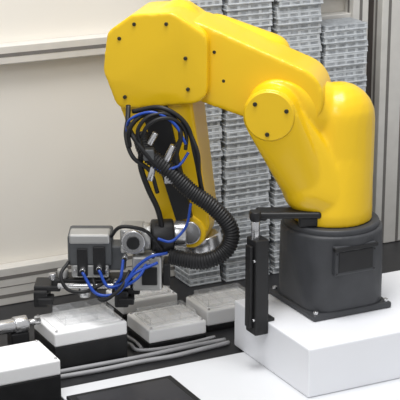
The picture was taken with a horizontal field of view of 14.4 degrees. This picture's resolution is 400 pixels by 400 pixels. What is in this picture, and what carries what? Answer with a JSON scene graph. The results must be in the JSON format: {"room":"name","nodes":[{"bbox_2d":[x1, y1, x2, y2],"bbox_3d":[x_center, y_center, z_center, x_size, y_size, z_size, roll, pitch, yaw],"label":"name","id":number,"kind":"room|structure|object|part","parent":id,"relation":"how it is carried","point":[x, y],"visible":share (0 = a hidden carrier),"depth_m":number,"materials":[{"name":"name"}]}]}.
{"room":"workspace","nodes":[
{"label":"workspace","id":0,"kind":"room"},
{"bbox_2d":[0,0,343,264],"bbox_3d":[0.091,-0.280,3.894,3.400,2.500,0.030,-8,19,-26],"label":"wall","id":1,"kind":"structure","parent":0,"point":[65,160],"depth_m":3.69,"materials":[{"name":"beige paint"}]},
{"bbox_3d":[0.735,1.369,2.846,6.000,0.040,6.000,-8,19,-26],"label":"floor","id":2,"kind":"structure","parent":0,"visible":0},
{"bbox_2d":[0,241,399,399],"bbox_3d":[0.227,0.740,3.466,2.800,0.800,1.345,-8,19,-26],"label":"work table","id":3,"kind":"object","parent":2,"relation":"on","point":[390,251],"visible":0.21,"depth_m":3.67,"materials":[{"name":"metal"}]},
{"bbox_2d":[0,315,40,344],"bbox_3d":[-0.433,0.307,3.319,0.210,0.112,0.036,-8,19,-26],"label":"cylinder","id":4,"kind":"object","parent":3,"relation":"on","point":[16,328],"visible":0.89,"depth_m":3.32,"materials":[{"name":"metal"}]},
{"bbox_2d":[0,340,60,399],"bbox_3d":[-0.384,0.357,3.190,0.173,0.092,0.121,-8,19,-26],"label":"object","id":5,"kind":"object","parent":3,"relation":"on","point":[28,370],"visible":1,"depth_m":3.15,"materials":[{"name":"white plastic"},{"name":"black plastic"}]},
{"bbox_2d":[34,303,126,368],"bbox_3d":[-0.257,0.294,3.399,0.167,0.090,0.121,-8,19,-26],"label":"box","id":6,"kind":"object","parent":3,"relation":"on","point":[96,333],"visible":0.98,"depth_m":3.36,"materials":[{"name":"white plastic"},{"name":"light grey plastic"},{"name":"black plastic"}]},
{"bbox_2d":[106,285,176,318],"bbox_3d":[-0.137,0.231,3.689,0.140,0.042,0.100,-8,19,-26],"label":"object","id":7,"kind":"object","parent":3,"relation":"on","point":[146,300],"visible":0.51,"depth_m":3.65,"materials":[{"name":"white plastic"},{"name":"light grey plastic"}]},
{"bbox_2d":[60,338,229,378],"bbox_3d":[-0.121,0.340,3.384,0.414,0.010,0.043,-8,19,-26],"label":"cable","id":8,"kind":"object","parent":3,"relation":"on","point":[211,344],"visible":0.94,"depth_m":3.38,"materials":[{"name":"grey plastic"}]},
{"bbox_2d":[127,303,205,347],"bbox_3d":[-0.075,0.280,3.519,0.140,0.048,0.120,-8,19,-26],"label":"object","id":9,"kind":"object","parent":3,"relation":"on","point":[175,324],"visible":1,"depth_m":3.48,"materials":[{"name":"white plastic"},{"name":"light grey plastic"}]},
{"bbox_2d":[127,335,215,351],"bbox_3d":[-0.098,0.312,3.477,0.245,0.008,0.122,4,18,14],"label":"cable","id":10,"kind":"object","parent":3,"relation":"on","point":[140,349],"visible":0.73,"depth_m":3.45,"materials":[{"name":"grey plastic"}]},
{"bbox_2d":[0,0,399,305],"bbox_3d":[-0.112,-0.523,3.661,2.700,1.499,0.055,-8,19,-26],"label":"frame","id":11,"kind":"object","parent":3,"relation":"on","point":[382,17],"visible":0.27,"depth_m":3.98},
{"bbox_3d":[-0.475,0.201,3.701,1.895,0.091,0.035,-8,19,-26],"label":"rail","id":12,"kind":"part","parent":11,"relation":"part of","materials":[{"name":"metal"}]},
{"bbox_3d":[-0.475,-0.324,3.540,1.895,0.042,0.035,-8,19,-26],"label":"rail","id":13,"kind":"part","parent":11,"relation":"part of","materials":[{"name":"metal"}]},
{"bbox_2d":[186,287,244,331],"bbox_3d":[0.054,0.248,3.614,0.140,0.052,0.110,-8,19,-26],"label":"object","id":14,"kind":"object","parent":3,"relation":"on","point":[217,308],"visible":0.62,"depth_m":3.57,"materials":[{"name":"light grey plastic"},{"name":"white plastic"}]},
{"bbox_2d":[61,352,399,399],"bbox_3d":[0.418,0.407,3.178,1.222,0.004,0.755,-8,19,-26],"label":"tabletop","id":15,"kind":"object","parent":3,"relation":"on","point":[239,376],"visible":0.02,"depth_m":3.26,"materials":[{"name":"white plastic"}]},
{"bbox_2d":[66,375,200,399],"bbox_3d":[-0.075,0.434,3.067,0.235,0.009,0.398,-8,19,-26],"label":"tray","id":16,"kind":"object","parent":15,"relation":"on","point":[166,387],"visible":1,"depth_m":3.20,"materials":[{"name":"black plastic"}]},
{"bbox_2d":[234,270,399,396],"bbox_3d":[0.344,0.280,3.407,0.442,0.106,0.318,-8,19,-26],"label":"pedestal","id":17,"kind":"object","parent":15,"relation":"on","point":[327,356],"visible":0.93,"depth_m":3.25,"materials":[{"name":"white plastic"}]},
{"bbox_2d":[33,0,390,321],"bbox_3d":[0.030,-0.098,3.367,0.769,0.641,0.298,1,17,4],"label":"robot","id":18,"kind":"object","parent":17,"relation":"on","point":[315,135],"visible":1,"depth_m":3.28,"materials":[{"name":"yellow paint"}]},
{"bbox_3d":[0.096,-0.325,3.385,0.182,0.142,0.181,-8,19,-26],"label":"arm motor","id":19,"kind":"part","parent":18,"relation":"part of","materials":[{"name":"yellow paint"}]},
{"bbox_3d":[0.089,-0.273,3.324,0.365,0.224,0.130,4,17,11],"label":"arm","id":20,"kind":"part","parent":18,"relation":"part of","materials":[{"name":"yellow paint"}]},
{"bbox_2d":[249,207,320,226],"bbox_3d":[0.178,0.036,3.305,0.150,0.034,0.045,0,17,0],"label":"bracket","id":21,"kind":"object","parent":18,"relation":"attached to","point":[292,216],"depth_m":3.29,"materials":[{"name":"black plastic"}]},
{"bbox_3d":[0.281,0.209,3.424,0.194,0.020,0.194,-8,19,-26],"label":"mounting plate","id":22,"kind":"part","parent":18,"relation":"part of","materials":[{"name":"grey paint"}]},
{"bbox_3d":[0.321,0.121,3.303,0.106,0.064,0.026,-8,19,-26],"label":"connector panel","id":23,"kind":"part","parent":18,"relation":"part of","materials":[{"name":"grey paint"}]},
{"bbox_2d":[245,210,274,335],"bbox_3d":[0.124,0.149,3.282,0.057,0.267,0.043,-8,19,-26],"label":"post","id":24,"kind":"object","parent":17,"relation":"on","point":[257,317],"visible":1,"depth_m":3.27,"materials":[{"name":"black plastic"}]},
{"bbox_2d":[174,103,289,286],"label":"plates","id":25,"kind":"object","parent":3,"relation":"on","point":[245,182],"depth_m":3.81,"materials":[{"name":"grey plastic"}]},
{"bbox_2d":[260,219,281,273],"label":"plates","id":26,"kind":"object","parent":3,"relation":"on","point":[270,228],"depth_m":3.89,"materials":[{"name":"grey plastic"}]},
{"bbox_2d":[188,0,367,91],"label":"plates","id":27,"kind":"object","parent":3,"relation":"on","point":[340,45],"depth_m":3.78,"materials":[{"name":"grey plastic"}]}
]}

